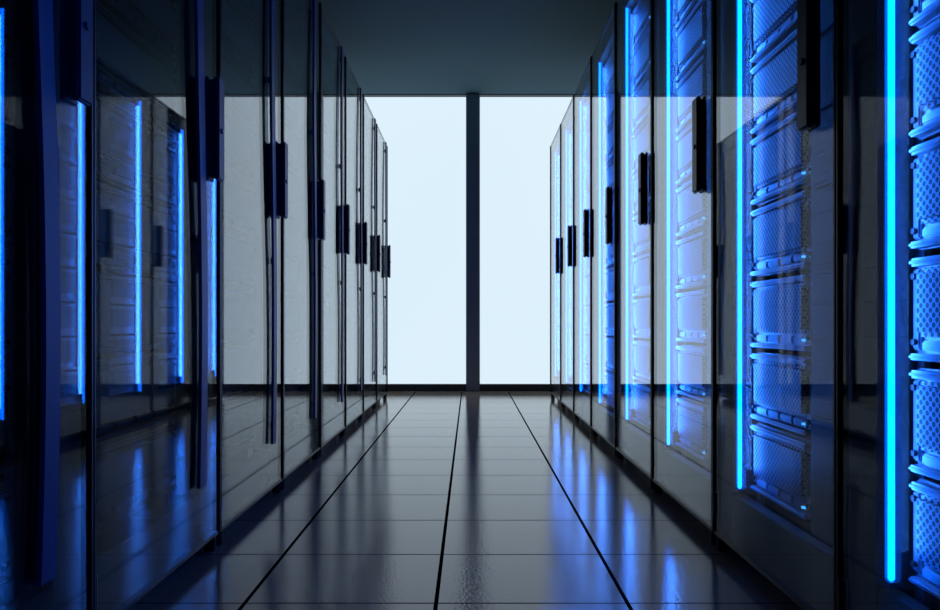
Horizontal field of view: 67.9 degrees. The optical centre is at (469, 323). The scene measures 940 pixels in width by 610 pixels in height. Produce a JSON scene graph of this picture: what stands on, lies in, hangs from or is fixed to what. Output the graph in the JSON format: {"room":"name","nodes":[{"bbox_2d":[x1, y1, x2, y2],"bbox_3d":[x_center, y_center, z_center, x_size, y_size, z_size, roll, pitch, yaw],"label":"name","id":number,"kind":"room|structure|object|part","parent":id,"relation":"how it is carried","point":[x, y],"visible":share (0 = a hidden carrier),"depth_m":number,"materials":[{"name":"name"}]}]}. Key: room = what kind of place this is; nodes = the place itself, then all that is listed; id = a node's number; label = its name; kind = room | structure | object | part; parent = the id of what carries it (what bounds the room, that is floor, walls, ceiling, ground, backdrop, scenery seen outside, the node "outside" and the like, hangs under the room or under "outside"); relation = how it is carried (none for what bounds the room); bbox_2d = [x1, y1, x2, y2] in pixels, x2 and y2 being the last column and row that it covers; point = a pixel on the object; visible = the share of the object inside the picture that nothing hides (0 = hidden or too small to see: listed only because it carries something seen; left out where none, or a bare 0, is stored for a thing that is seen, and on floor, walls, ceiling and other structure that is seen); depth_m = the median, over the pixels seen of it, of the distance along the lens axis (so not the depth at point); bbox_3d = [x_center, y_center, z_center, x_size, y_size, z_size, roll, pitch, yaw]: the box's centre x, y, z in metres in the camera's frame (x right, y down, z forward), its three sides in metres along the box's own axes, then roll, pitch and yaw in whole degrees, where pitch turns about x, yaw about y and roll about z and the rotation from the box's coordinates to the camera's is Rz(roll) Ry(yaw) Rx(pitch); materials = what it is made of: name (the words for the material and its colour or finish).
{"room":"server room","nodes":[
{"label":"server room","id":0,"kind":"room"},
{"bbox_2d":[127,391,802,609],"bbox_3d":[0.000,0.750,2.095,4.600,0.100,10.790,0,0,0],"label":"floor","id":1,"kind":"structure","parent":0,"point":[428,500],"depth_m":2.35,"materials":[{"name":"tile"}]},
{"bbox_2d":[0,0,92,609],"bbox_3d":[-1.266,-0.495,1.080,1.048,2.390,0.738,0,0,0],"label":"rack","id":2,"kind":"object","parent":1,"relation":"on","point":[46,46],"visible":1,"depth_m":1.34,"materials":[{"name":"black metal"}]},
{"bbox_3d":[-0.764,-0.585,1.360,0.045,0.310,0.052,0,0,0],"label":"door handle","id":3,"kind":"part","parent":2,"relation":"part of","materials":[{"name":"black metal"}]},
{"bbox_3d":[-0.792,-0.517,1.080,0.023,2.344,0.736,0,0,0],"label":"door frame","id":4,"kind":"part","parent":2,"relation":"part of","materials":[{"name":"black metal"}]},
{"bbox_2d":[80,0,223,609],"bbox_3d":[-1.266,-0.495,1.820,1.048,2.390,0.738,0,0,0],"label":"rack","id":5,"kind":"object","parent":1,"relation":"on","point":[158,106],"visible":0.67,"depth_m":1.91,"materials":[{"name":"clear glass"}]},
{"bbox_3d":[-0.764,-0.585,2.100,0.045,0.310,0.052,0,0,0],"label":"door handle","id":6,"kind":"part","parent":5,"relation":"part of","materials":[{"name":"black metal"}]},
{"bbox_2d":[197,0,287,545],"bbox_3d":[-1.266,-0.495,2.560,1.048,2.390,0.738,0,0,0],"label":"rack","id":7,"kind":"object","parent":1,"relation":"on","point":[254,187],"visible":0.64,"depth_m":2.71,"materials":[{"name":"clear glass"}]},
{"bbox_3d":[-0.792,-0.517,2.560,0.023,2.344,0.736,0,0,0],"label":"door frame","id":8,"kind":"part","parent":7,"relation":"part of","materials":[{"name":"black"}]},
{"bbox_3d":[-0.764,-0.585,2.840,0.045,0.310,0.052,0,0,0],"label":"door handle","id":9,"kind":"part","parent":7,"relation":"part of","materials":[{"name":"black metal"}]},
{"bbox_2d":[266,0,325,489],"bbox_3d":[-1.266,-0.495,3.300,1.048,2.390,0.738,0,0,0],"label":"rack","id":10,"kind":"object","parent":1,"relation":"on","point":[304,227],"visible":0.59,"depth_m":3.56,"materials":[{"name":"black metal"}]},
{"bbox_3d":[-0.792,-0.517,3.300,0.023,2.344,0.736,0,0,0],"label":"door frame","id":11,"kind":"part","parent":10,"relation":"part of","materials":[{"name":"black"}]},
{"bbox_3d":[-0.764,-0.585,3.580,0.045,0.310,0.052,0,0,0],"label":"door handle","id":12,"kind":"part","parent":10,"relation":"part of","materials":[{"name":"black metal"}]},
{"bbox_2d":[307,4,349,456],"bbox_3d":[-1.266,-0.495,4.040,1.048,2.390,0.738,0,0,0],"label":"rack","id":13,"kind":"object","parent":1,"relation":"on","point":[335,246],"visible":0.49,"depth_m":4.30,"materials":[{"name":"black metal"}]},
{"bbox_3d":[-0.792,-0.517,4.040,0.023,2.344,0.736,0,0,0],"label":"door frame","id":14,"kind":"part","parent":13,"relation":"part of","materials":[{"name":"black"}]},
{"bbox_3d":[-0.764,-0.585,4.320,0.045,0.310,0.052,0,0,0],"label":"door handle","id":15,"kind":"part","parent":13,"relation":"part of","materials":[{"name":"black"}]},
{"bbox_2d":[335,57,367,433],"bbox_3d":[-1.266,-0.495,4.780,1.048,2.390,0.738,0,0,0],"label":"rack","id":16,"kind":"object","parent":1,"relation":"on","point":[358,256],"visible":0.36,"depth_m":5.04,"materials":[{"name":"black metal"}]},
{"bbox_3d":[-0.792,-0.517,4.780,0.023,2.344,0.736,0,0,0],"label":"door frame","id":17,"kind":"part","parent":16,"relation":"part of","materials":[{"name":"black"}]},
{"bbox_3d":[-0.764,-0.585,5.060,0.045,0.310,0.052,0,0,0],"label":"door handle","id":18,"kind":"part","parent":16,"relation":"part of","materials":[{"name":"black"}]},
{"bbox_2d":[354,97,380,417],"bbox_3d":[-1.266,-0.495,5.520,1.048,2.390,0.738,0,0,0],"label":"rack","id":19,"kind":"object","parent":1,"relation":"on","point":[370,128],"visible":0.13,"depth_m":5.79,"materials":[{"name":"black metal"}]},
{"bbox_3d":[-0.792,-0.517,5.520,0.023,2.344,0.736,0,0,0],"label":"door frame","id":20,"kind":"part","parent":19,"relation":"part of","materials":[{"name":"black"}]},
{"bbox_3d":[-0.790,-0.518,5.520,0.006,2.327,0.722,0,0,0],"label":"glass pane","id":21,"kind":"part","parent":19,"relation":"part of","materials":[{"name":"clear glass"}]},
{"bbox_3d":[-0.764,-0.585,5.800,0.045,0.310,0.052,0,0,0],"label":"door handle","id":22,"kind":"part","parent":19,"relation":"part of","materials":[{"name":"black"}]},
{"bbox_2d":[369,124,390,406],"bbox_3d":[-1.266,-0.495,6.260,1.048,2.390,0.738,0,0,0],"label":"rack","id":23,"kind":"object","parent":1,"relation":"on","point":[382,148],"visible":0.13,"depth_m":6.35,"materials":[{"name":"clear glass"}]},
{"bbox_3d":[-0.790,-0.518,6.260,0.006,2.327,0.722,0,0,0],"label":"glass pane","id":24,"kind":"part","parent":23,"relation":"part of","materials":[{"name":"clear glass"}]},
{"bbox_3d":[-0.792,-0.517,6.260,0.023,2.344,0.736,0,0,0],"label":"door frame","id":25,"kind":"part","parent":23,"relation":"part of","materials":[{"name":"black"}]},
{"bbox_3d":[-0.764,-0.585,6.540,0.045,0.310,0.052,0,0,0],"label":"door handle","id":26,"kind":"part","parent":23,"relation":"part of","materials":[{"name":"black"}]},
{"bbox_2d":[550,126,567,406],"bbox_3d":[1.249,-0.495,6.260,1.038,2.390,0.738,0,0,0],"label":"rack","id":27,"kind":"object","parent":1,"relation":"on","point":[555,146],"visible":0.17,"depth_m":6.25,"materials":[{"name":"clear glass"}]},
{"bbox_3d":[0.768,-0.518,6.260,0.006,2.327,0.722,0,0,0],"label":"glass pane","id":28,"kind":"part","parent":27,"relation":"part of","materials":[{"name":"clear glass"}]},
{"bbox_3d":[0.770,-0.517,6.260,0.023,2.344,0.736,0,0,0],"label":"door frame","id":29,"kind":"part","parent":27,"relation":"part of","materials":[{"name":"black"}]},
{"bbox_3d":[0.748,-0.585,5.985,0.035,0.310,0.052,0,0,0],"label":"door handle","id":30,"kind":"part","parent":27,"relation":"part of","materials":[{"name":"black"}]},
{"bbox_2d":[560,96,582,417],"bbox_3d":[1.249,-0.495,5.520,1.038,2.390,0.738,0,0,0],"label":"rack","id":31,"kind":"object","parent":1,"relation":"on","point":[566,126],"visible":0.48,"depth_m":5.75,"materials":[{"name":"black metal"}]},
{"bbox_3d":[0.768,-0.518,5.520,0.006,2.327,0.722,0,0,0],"label":"glass pane","id":32,"kind":"part","parent":31,"relation":"part of","materials":[{"name":"clear glass"}]},
{"bbox_3d":[0.770,-0.517,5.520,0.023,2.344,0.736,0,0,0],"label":"door frame","id":33,"kind":"part","parent":31,"relation":"part of","materials":[{"name":"black"}]},
{"bbox_3d":[0.748,-0.585,5.245,0.035,0.310,0.052,0,0,0],"label":"door handle","id":34,"kind":"part","parent":31,"relation":"part of","materials":[{"name":"black"}]},
{"bbox_2d":[573,57,601,433],"bbox_3d":[1.249,-0.495,4.780,1.038,2.390,0.738,0,0,0],"label":"rack","id":35,"kind":"object","parent":1,"relation":"on","point":[583,96],"visible":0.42,"depth_m":5.02,"materials":[{"name":"black metal"}]},
{"bbox_3d":[0.770,-0.517,4.780,0.023,2.344,0.736,0,0,0],"label":"door frame","id":36,"kind":"part","parent":35,"relation":"part of","materials":[{"name":"black"}]},
{"bbox_3d":[0.748,-0.585,4.505,0.035,0.310,0.052,0,0,0],"label":"door handle","id":37,"kind":"part","parent":35,"relation":"part of","materials":[{"name":"black"}]},
{"bbox_2d":[590,4,627,456],"bbox_3d":[1.249,-0.495,4.040,1.038,2.390,0.738,0,0,0],"label":"rack","id":38,"kind":"object","parent":1,"relation":"on","point":[602,68],"visible":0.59,"depth_m":4.28,"materials":[{"name":"black metal"}]},
{"bbox_3d":[0.770,-0.517,4.040,0.023,2.344,0.736,0,0,0],"label":"door frame","id":39,"kind":"part","parent":38,"relation":"part of","materials":[{"name":"black"}]},
{"bbox_3d":[0.748,-0.585,3.765,0.035,0.310,0.052,0,0,0],"label":"door handle","id":40,"kind":"part","parent":38,"relation":"part of","materials":[{"name":"black metal"}]},
{"bbox_2d":[614,0,668,489],"bbox_3d":[1.249,-0.495,3.300,1.038,2.390,0.738,0,0,0],"label":"rack","id":41,"kind":"object","parent":1,"relation":"on","point":[635,15],"visible":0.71,"depth_m":3.54,"materials":[{"name":"black metal"}]},
{"bbox_3d":[0.770,-0.517,3.300,0.023,2.344,0.736,0,0,0],"label":"door frame","id":42,"kind":"part","parent":41,"relation":"part of","materials":[{"name":"black"}]},
{"bbox_3d":[0.748,-0.585,3.025,0.035,0.310,0.052,0,0,0],"label":"door handle","id":43,"kind":"part","parent":41,"relation":"part of","materials":[{"name":"black metal"}]},
{"bbox_2d":[651,0,735,545],"bbox_3d":[1.249,-0.495,2.560,1.038,2.390,0.738,0,0,0],"label":"rack","id":44,"kind":"object","parent":1,"relation":"on","point":[681,30],"visible":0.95,"depth_m":2.69,"materials":[{"name":"black metal"}]},
{"bbox_3d":[0.748,-0.585,2.285,0.035,0.310,0.052,0,0,0],"label":"door handle","id":45,"kind":"part","parent":44,"relation":"part of","materials":[{"name":"black metal"}]},
{"bbox_2d":[712,0,835,609],"bbox_3d":[1.249,-0.495,1.820,1.038,2.390,0.738,0,0,0],"label":"rack","id":46,"kind":"object","parent":1,"relation":"on","point":[778,57],"visible":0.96,"depth_m":1.90,"materials":[{"name":"black metal"}]},
{"bbox_3d":[0.748,-0.585,1.545,0.035,0.310,0.052,0,0,0],"label":"door handle","id":47,"kind":"part","parent":46,"relation":"part of","materials":[{"name":"black metal"}]},
{"bbox_2d":[836,0,939,609],"bbox_3d":[1.249,-0.495,1.080,1.038,2.390,0.738,0,0,0],"label":"rack","id":48,"kind":"object","parent":1,"relation":"on","point":[888,51],"visible":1,"depth_m":1.34,"materials":[{"name":"black metal"}]},
{"bbox_3d":[0.770,-0.517,1.080,0.023,2.344,0.736,0,0,0],"label":"door frame","id":49,"kind":"part","parent":48,"relation":"part of","materials":[{"name":"black metal"}]},
{"bbox_2d":[319,0,620,93],"bbox_3d":[0.000,-2.450,2.095,4.600,0.100,10.790,0,0,0],"label":"ceiling","id":50,"kind":"structure","parent":0,"point":[389,46],"depth_m":5.95,"materials":[{"name":"paint"}]},
{"bbox_3d":[0.000,-0.850,7.400,4.400,3.100,0.100,0,0,0],"label":"wall","id":51,"kind":"structure","parent":0,"visible":0},
{"bbox_2d":[364,97,465,383],"bbox_3d":[-1.096,-0.876,7.335,2.108,3.008,0.030,0,0,0],"label":"window","id":52,"kind":"structure","parent":51,"relation":"in","point":[425,137],"depth_m":7.32,"materials":[{"name":"white glass"}]},
{"bbox_2d":[388,384,549,390],"bbox_3d":[0.000,0.664,7.320,4.400,0.072,0.060,0,0,0],"label":"baseboard","id":53,"kind":"structure","parent":51,"relation":"attached to","point":[391,387],"depth_m":7.29,"materials":[{"name":"grey"}]},
{"bbox_2d":[363,94,576,96],"bbox_3d":[0.000,-2.396,7.320,4.400,0.008,0.060,0,0,0],"label":"trim","id":54,"kind":"structure","parent":51,"relation":"attached to","point":[365,95],"depth_m":7.31,"materials":[{"name":"grey metal"}]},
{"bbox_2d":[466,93,479,390],"bbox_3d":[0.030,-0.850,7.305,0.140,3.100,0.090,0,0,0],"label":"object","id":55,"kind":"structure","parent":51,"relation":"attached to","point":[472,99],"depth_m":7.26,"materials":[{"name":"paint"}]},
{"bbox_2d":[480,97,572,383],"bbox_3d":[1.127,-0.876,7.335,2.046,3.008,0.030,0,0,0],"label":"window","id":56,"kind":"structure","parent":51,"relation":"in","point":[517,134],"depth_m":7.32,"materials":[{"name":"white glass"}]}
]}

